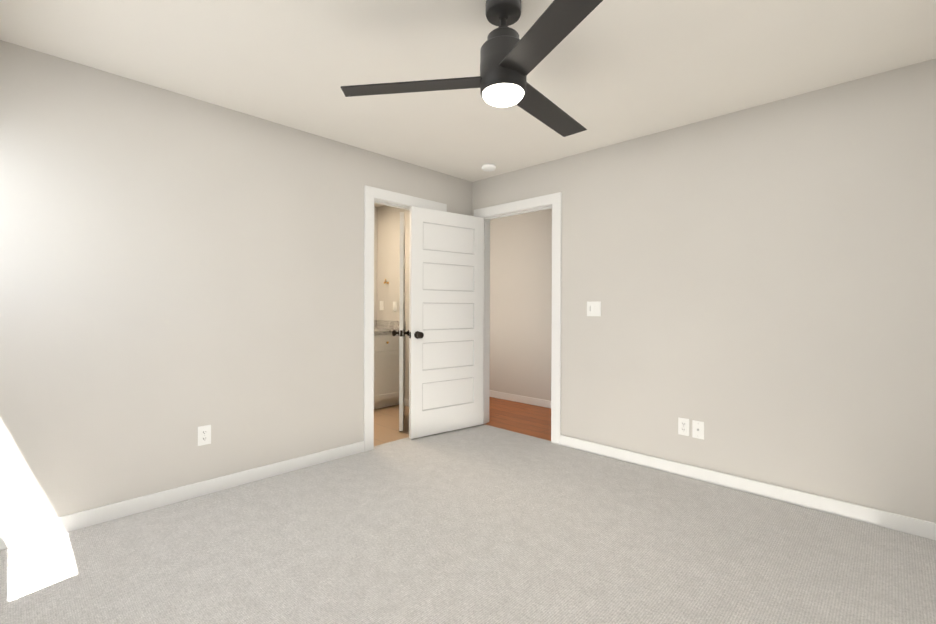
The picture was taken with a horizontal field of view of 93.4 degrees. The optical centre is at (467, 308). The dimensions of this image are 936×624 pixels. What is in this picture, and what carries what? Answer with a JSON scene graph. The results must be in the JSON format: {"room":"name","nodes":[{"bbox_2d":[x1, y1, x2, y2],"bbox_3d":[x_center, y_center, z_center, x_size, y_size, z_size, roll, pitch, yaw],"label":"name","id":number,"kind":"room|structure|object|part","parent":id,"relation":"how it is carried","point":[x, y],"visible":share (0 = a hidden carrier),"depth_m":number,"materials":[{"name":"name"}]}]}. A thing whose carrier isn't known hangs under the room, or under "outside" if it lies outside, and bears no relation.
{"room":"empty bedroom","nodes":[
{"label":"empty bedroom","id":0,"kind":"room"},
{"bbox_2d":[0,40,471,531],"bbox_3d":[-1.328,-0.062,3.106,0.120,2.420,3.820,0,0,44],"label":"wall","id":1,"kind":"structure","parent":0,"point":[177,270],"depth_m":2.56,"materials":[{"name":"paint"}]},
{"bbox_2d":[0,441,363,549],"bbox_3d":[-1.669,1.106,2.663,0.014,0.085,2.409,0,0,44],"label":"baseboard","id":2,"kind":"structure","parent":1,"relation":"attached to","point":[14,537],"depth_m":2.54,"materials":[{"name":"white wood"}]},
{"bbox_2d":[198,425,210,445],"bbox_3d":[-1.622,0.782,2.713,0.008,0.117,0.072,0,0,44],"label":"electrical outlet","id":3,"kind":"object","parent":1,"relation":"attached to","point":[204,435],"visible":1,"depth_m":2.71,"materials":[{"name":"white plastic"}]},
{"bbox_2d":[374,198,410,209],"bbox_3d":[-0.569,0.118,3.896,0.124,2.060,0.750,0,0,44],"label":"door frame","id":4,"kind":"structure","parent":1,"relation":"attached to","point":[391,204],"depth_m":3.77,"materials":[{"name":"white wood"}]},
{"bbox_2d":[392,212,408,430],"bbox_3d":[-0.655,0.123,4.397,0.179,2.023,0.662,0,0,-7],"label":"bathroom door","id":5,"kind":"structure","parent":1,"relation":"in","point":[401,332],"depth_m":4.07,"materials":[{"name":"white wood"}]},
{"bbox_3d":[-0.621,0.232,4.117,0.179,0.066,0.096,0,0,-7],"label":"knob","id":6,"kind":"part","parent":5,"relation":"part of","materials":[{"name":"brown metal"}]},
{"bbox_3d":[-0.655,0.123,4.397,0.035,2.023,0.660,0,0,-7],"label":"panel","id":7,"kind":"part","parent":5,"relation":"part of","materials":[{"name":"white wood"}]},
{"bbox_2d":[364,185,446,451],"bbox_3d":[-0.519,0.083,3.848,0.018,2.131,0.892,0,0,44],"label":"trim","id":8,"kind":"structure","parent":1,"relation":"attached to","point":[371,193],"depth_m":3.56,"materials":[{"name":"white wood"}]},
{"bbox_2d":[374,207,377,319],"bbox_3d":[-2.031,-0.069,4.755,0.120,2.420,2.420,0,0,44],"label":"wall","id":9,"kind":"structure","parent":0,"point":[375,254],"depth_m":5.56,"materials":[{"name":"paint"}]},
{"bbox_2d":[374,320,377,327],"bbox_3d":[-1.683,0.199,5.015,0.020,0.100,1.558,0,0,44],"label":"backsplash","id":10,"kind":"structure","parent":9,"relation":"attached to","point":[375,321],"depth_m":5.54,"materials":[{"name":"beige tile"}]},
{"bbox_2d":[374,404,408,445],"bbox_3d":[-1.374,1.196,4.205,1.600,0.096,2.300,0,0,44],"label":"floor","id":11,"kind":"structure","parent":0,"point":[386,424],"depth_m":4.33,"materials":[{"name":"beige tile"}]},
{"bbox_2d":[374,332,398,408],"bbox_3d":[-1.474,0.715,4.821,0.595,0.855,1.548,0,0,44],"label":"bathroom vanity","id":12,"kind":"object","parent":11,"relation":"on","point":[386,368],"depth_m":5.01,"materials":[{"name":"white paint"}]},
{"bbox_2d":[374,328,405,331],"bbox_3d":[-1.482,0.268,4.822,0.578,0.035,1.558,0,0,44],"label":"countertop","id":13,"kind":"structure","parent":12,"relation":"on","point":[375,329],"depth_m":5.20,"materials":[{"name":"white stone"}]},
{"bbox_2d":[0,424,935,623],"bbox_3d":[0.081,1.207,1.853,3.760,0.100,3.730,0,0,44],"label":"floor carpet","id":14,"kind":"object","parent":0,"point":[482,524],"visible":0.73,"depth_m":2.07,"materials":[{"name":"grey carpet"}]},
{"bbox_2d":[0,0,935,206],"bbox_3d":[-0.162,-1.317,2.824,5.720,0.100,5.030,0,0,44],"label":"ceiling","id":15,"kind":"structure","parent":0,"point":[604,73],"depth_m":2.22,"materials":[{"name":"paint"}]},
{"bbox_2d":[341,0,602,136],"bbox_3d":[0.252,-1.057,1.915,1.264,0.412,1.165,0,0,44],"label":"ceiling fan","id":16,"kind":"object","parent":15,"relation":"hanging from","point":[510,60],"visible":1,"depth_m":1.77,"materials":[{"name":"black metal"}]},
{"bbox_3d":[-0.250,-0.947,1.887,0.630,0.006,0.122,0,9,8],"label":"blade","id":17,"kind":"part","parent":16,"relation":"part of","materials":[{"name":"black"}]},
{"bbox_3d":[0.146,-0.871,1.830,0.172,0.040,0.172,0,0,44],"label":"lamp shade","id":18,"kind":"part","parent":16,"relation":"part of","materials":[{"name":"white glass"}]},
{"bbox_3d":[0.294,-0.944,1.458,0.122,0.006,0.630,10,-3,-22],"label":"blade","id":19,"kind":"part","parent":16,"relation":"part of","materials":[{"name":"black metal"}]},
{"bbox_3d":[0.393,-0.945,2.144,0.122,0.006,0.630,-11,-7,38],"label":"blade","id":20,"kind":"part","parent":16,"relation":"part of","materials":[{"name":"black"}]},
{"bbox_2d":[482,163,495,170],"bbox_3d":[0.184,-1.246,3.907,0.124,0.044,0.124,0,0,44],"label":"smoke detector","id":21,"kind":"object","parent":15,"relation":"attached to","point":[488,167],"visible":1,"depth_m":3.87,"materials":[{"name":"white plastic"}]},
{"bbox_2d":[485,397,550,440],"bbox_3d":[1.123,1.205,4.175,5.480,0.096,1.060,0,0,44],"label":"floor","id":22,"kind":"structure","parent":0,"point":[527,419],"depth_m":4.63,"materials":[{"name":"brown wood"}]},
{"bbox_2d":[489,209,551,400],"bbox_3d":[1.536,-0.057,4.597,5.720,2.420,0.120,0,0,44],"label":"wall","id":23,"kind":"structure","parent":0,"point":[520,303],"depth_m":5.37,"materials":[{"name":"paint"}]},
{"bbox_2d":[489,390,550,407],"bbox_3d":[1.486,1.111,4.552,5.480,0.085,0.014,0,0,44],"label":"baseboard","id":24,"kind":"structure","parent":23,"relation":"attached to","point":[523,399],"depth_m":5.34,"materials":[{"name":"white wood"}]},
{"bbox_2d":[377,58,935,522],"bbox_3d":[0.824,-0.057,3.770,5.600,2.420,0.120,0,0,44],"label":"wall","id":25,"kind":"structure","parent":0,"point":[759,282],"depth_m":2.72,"materials":[{"name":"paint"}]},
{"bbox_2d":[378,320,405,327],"bbox_3d":[-0.942,0.201,5.369,0.558,0.100,0.020,0,0,44],"label":"backsplash","id":26,"kind":"structure","parent":25,"relation":"attached to","point":[381,323],"depth_m":5.38,"materials":[{"name":"beige tile"}]},
{"bbox_2d":[393,302,396,310],"bbox_3d":[-0.884,-0.022,5.322,0.072,0.117,0.011,0,0,44],"label":"bathroom light switch","id":27,"kind":"object","parent":25,"relation":"attached to","point":[394,306],"visible":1,"depth_m":5.32,"materials":[{"name":"white plastic"}]},
{"bbox_2d":[405,398,408,406],"bbox_3d":[-0.401,1.103,4.855,0.960,0.085,0.014,0,0,44],"label":"baseboard","id":28,"kind":"structure","parent":25,"relation":"attached to","point":[406,402],"depth_m":5.13,"materials":[{"name":"white wood"}]},
{"bbox_2d":[409,206,483,438],"bbox_3d":[-0.181,0.126,4.088,0.814,2.023,0.179,0,0,-38],"label":"hall door","id":29,"kind":"structure","parent":25,"relation":"in","point":[446,290],"depth_m":4.05,"materials":[{"name":"white wood"}]},
{"bbox_3d":[-0.466,0.234,3.869,0.096,0.066,0.179,0,0,-38],"label":"knob","id":30,"kind":"part","parent":29,"relation":"part of","materials":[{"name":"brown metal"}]},
{"bbox_2d":[489,244,489,384],"bbox_3d":[0.515,0.086,4.162,1.005,2.131,0.018,0,0,44],"label":"trim","id":31,"kind":"structure","parent":25,"relation":"attached to","point":[489,314],"depth_m":4.45,"materials":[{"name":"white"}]},
{"bbox_2d":[481,204,551,423],"bbox_3d":[0.467,0.121,4.112,0.863,2.060,0.124,0,0,44],"label":"door frame","id":32,"kind":"structure","parent":25,"relation":"attached to","point":[487,219],"depth_m":4.39,"materials":[{"name":"white wood"}]},
{"bbox_2d":[474,192,561,444],"bbox_3d":[0.420,0.086,4.063,1.005,2.131,0.018,0,0,44],"label":"trim","id":33,"kind":"structure","parent":25,"relation":"attached to","point":[555,200],"depth_m":3.75,"materials":[{"name":"white wood"}]},
{"bbox_2d":[587,301,600,315],"bbox_3d":[1.000,0.005,3.508,0.118,0.117,0.013,0,0,44],"label":"switch","id":34,"kind":"object","parent":25,"relation":"attached to","point":[593,308],"visible":1,"depth_m":3.50,"materials":[{"name":"white plastic"}]},
{"bbox_2d":[678,417,689,435],"bbox_3d":[1.488,0.817,3.040,0.072,0.117,0.008,0,0,44],"label":"electrical outlet","id":35,"kind":"object","parent":25,"relation":"attached to","point":[683,426],"visible":1,"depth_m":3.04,"materials":[{"name":"white plastic"}]},
{"bbox_2d":[692,420,703,438],"bbox_3d":[1.553,0.820,2.974,0.072,0.117,0.014,0,0,44],"label":"outlet","id":36,"kind":"object","parent":25,"relation":"attached to","point":[698,429],"visible":1,"depth_m":2.97,"materials":[{"name":"white plastic"}]},
{"bbox_2d":[560,435,935,539],"bbox_3d":[1.734,1.117,2.800,2.651,0.085,0.014,0,0,44],"label":"baseboard","id":37,"kind":"structure","parent":25,"relation":"attached to","point":[914,526],"depth_m":2.68,"materials":[{"name":"white wood"}]}
]}

